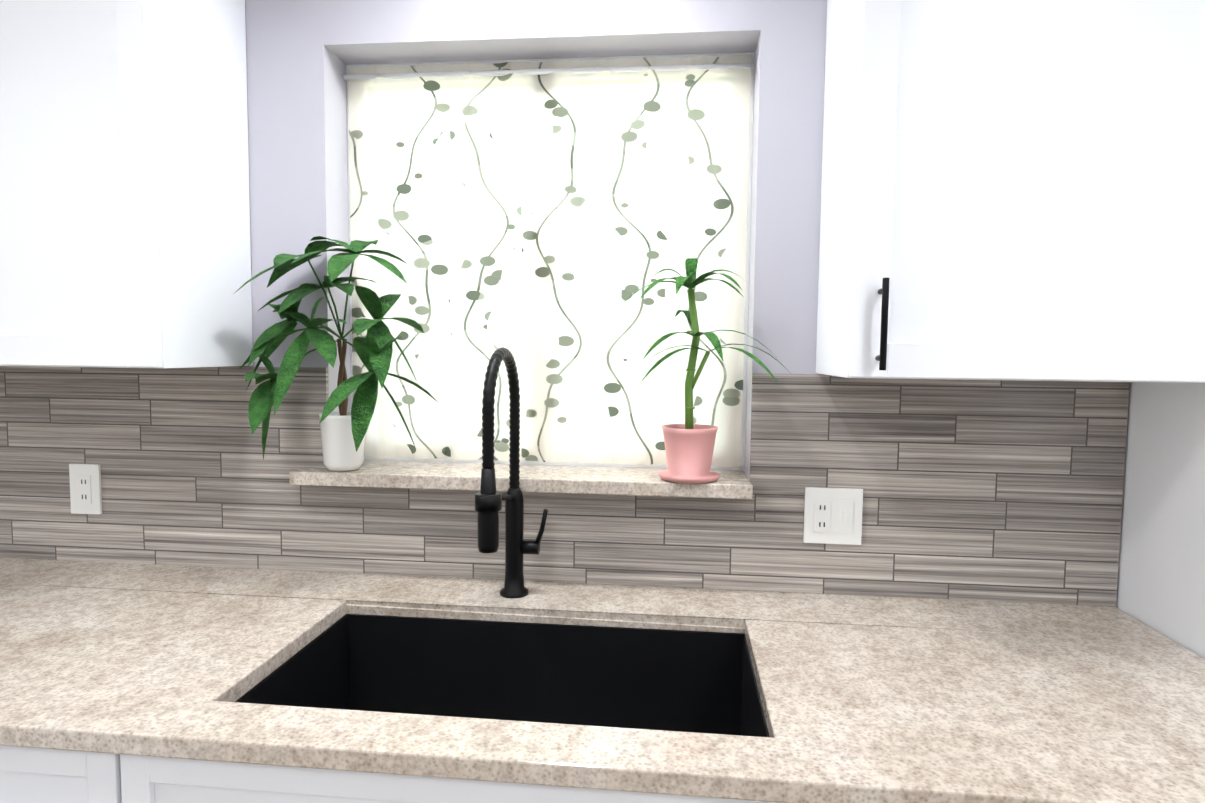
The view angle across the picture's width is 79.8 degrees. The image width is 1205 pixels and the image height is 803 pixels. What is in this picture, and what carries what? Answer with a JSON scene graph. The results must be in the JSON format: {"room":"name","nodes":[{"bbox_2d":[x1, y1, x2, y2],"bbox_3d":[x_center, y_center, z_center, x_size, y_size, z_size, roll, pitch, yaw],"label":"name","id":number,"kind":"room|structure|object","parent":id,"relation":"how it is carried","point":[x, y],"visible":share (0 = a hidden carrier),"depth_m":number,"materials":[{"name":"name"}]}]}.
{"room":"kitchen","nodes":[
{"label":"kitchen","id":0,"kind":"room"},
{"bbox_2d":[245,0,826,478],"bbox_3d":[0.840,0.119,1.601,5.130,2.400,0.220,1,4,6],"label":"wall","id":1,"kind":"structure","parent":0,"point":[301,54],"depth_m":1.56,"materials":[{"name":"grey paint"}]},
{"bbox_2d":[0,0,252,367],"bbox_3d":[-1.242,-0.586,1.485,0.928,1.018,0.343,1,4,6],"label":"upper cabinet","id":2,"kind":"object","parent":1,"relation":"attached to","point":[124,207],"visible":1,"depth_m":1.35,"materials":[{"name":"white wood"}]},
{"bbox_2d":[289,460,752,498],"bbox_3d":[-0.179,0.171,1.616,0.998,0.030,0.187,1,4,6],"label":"stone sill","id":3,"kind":"structure","parent":1,"relation":"attached to","point":[727,484],"depth_m":1.55,"materials":[{"name":"stone"}]},
{"bbox_2d":[235,236,438,470],"bbox_3d":[-0.584,-0.101,1.539,0.434,0.509,0.317,1,4,6],"label":"plant","id":4,"kind":"object","parent":3,"relation":"on","point":[343,431],"visible":1,"depth_m":1.51,"materials":[{"name":"green plant"}]},
{"bbox_2d":[625,258,781,483],"bbox_3d":[0.206,-0.065,1.471,0.348,0.464,0.210,1,4,6],"label":"bamboo plant","id":5,"kind":"object","parent":3,"relation":"on","point":[689,447],"visible":1,"depth_m":1.49,"materials":[{"name":"green plant"}]},
{"bbox_2d":[346,52,754,470],"bbox_3d":[-0.135,-0.316,1.695,0.943,0.935,0.058,1,4,6],"label":"kitchen window","id":6,"kind":"structure","parent":1,"relation":"in","point":[752,54],"depth_m":1.65,"materials":[{"name":"white plastic"}]},
{"bbox_2d":[343,54,754,466],"bbox_3d":[-0.138,-0.314,1.658,0.939,0.911,0.020,1,4,6],"label":"roller shade","id":7,"kind":"object","parent":6,"relation":"hanging from","point":[542,222],"visible":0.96,"depth_m":1.65,"materials":[{"name":"white fabric"}]},
{"bbox_2d":[0,366,1129,606],"bbox_3d":[-0.334,0.162,1.609,2.795,0.467,0.010,1,4,6],"label":"tile backsplash","id":8,"kind":"structure","parent":1,"relation":"attached to","point":[994,490],"depth_m":1.56,"materials":[{"name":"grey tile"}]},
{"bbox_2d":[69,464,101,513],"bbox_3d":[-1.216,0.206,1.694,0.075,0.118,0.009,1,4,6],"label":"electrical outlet plate","id":9,"kind":"object","parent":8,"relation":"attached to","point":[85,490],"visible":1,"depth_m":1.69,"materials":[{"name":"white plastic"}]},
{"bbox_2d":[803,487,862,544],"bbox_3d":[0.486,0.242,1.518,0.118,0.118,0.011,1,4,6],"label":"electrical outlet plate","id":10,"kind":"object","parent":8,"relation":"attached to","point":[832,515],"visible":1,"depth_m":1.52,"materials":[{"name":"white plastic"}]},
{"bbox_2d":[816,0,1204,382],"bbox_3d":[0.741,-0.550,1.280,0.616,1.018,0.343,1,4,6],"label":"upper cabinet","id":11,"kind":"object","parent":1,"relation":"attached to","point":[1012,189],"visible":1,"depth_m":1.17,"materials":[{"name":"white wood"}]},
{"bbox_3d":[0.425,1.454,-0.404,5.496,0.004,4.026,1,4,6],"label":"floor","id":12,"kind":"structure","parent":0,"visible":0},
{"bbox_2d":[0,745,121,802],"bbox_3d":[-0.987,0.878,1.368,0.710,0.878,0.720,1,4,6],"label":"base cabinet","id":13,"kind":"object","parent":12,"relation":"on","point":[34,775],"visible":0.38,"depth_m":0.99,"materials":[{"name":"white wood"}]},
{"bbox_2d":[120,754,777,802],"bbox_3d":[-0.144,0.893,1.281,0.977,0.878,0.719,1,4,6],"label":"base cabinet","id":14,"kind":"object","parent":12,"relation":"on","point":[147,779],"visible":0.25,"depth_m":0.95,"materials":[{"name":"white wood"}]},
{"bbox_2d":[0,557,1204,802],"bbox_3d":[-0.661,0.536,1.316,3.378,0.245,0.709,1,4,6],"label":"countertop","id":15,"kind":"structure","parent":14,"relation":"on","point":[766,695],"depth_m":1.06,"materials":[{"name":"stone"}]},
{"bbox_2d":[475,347,547,597],"bbox_3d":[-0.171,0.154,1.395,0.104,0.516,0.264,1,4,6],"label":"faucet","id":16,"kind":"object","parent":15,"relation":"on","point":[489,498],"visible":1,"depth_m":1.46,"materials":[{"name":"black metal"}]},
{"bbox_2d":[1116,382,1204,658],"bbox_3d":[1.329,0.162,1.078,0.672,2.398,0.719,1,4,6],"label":"pantry cabinet","id":17,"kind":"object","parent":12,"relation":"on","point":[1161,580],"visible":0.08,"depth_m":1.34,"materials":[{"name":"white wood"}]}
]}

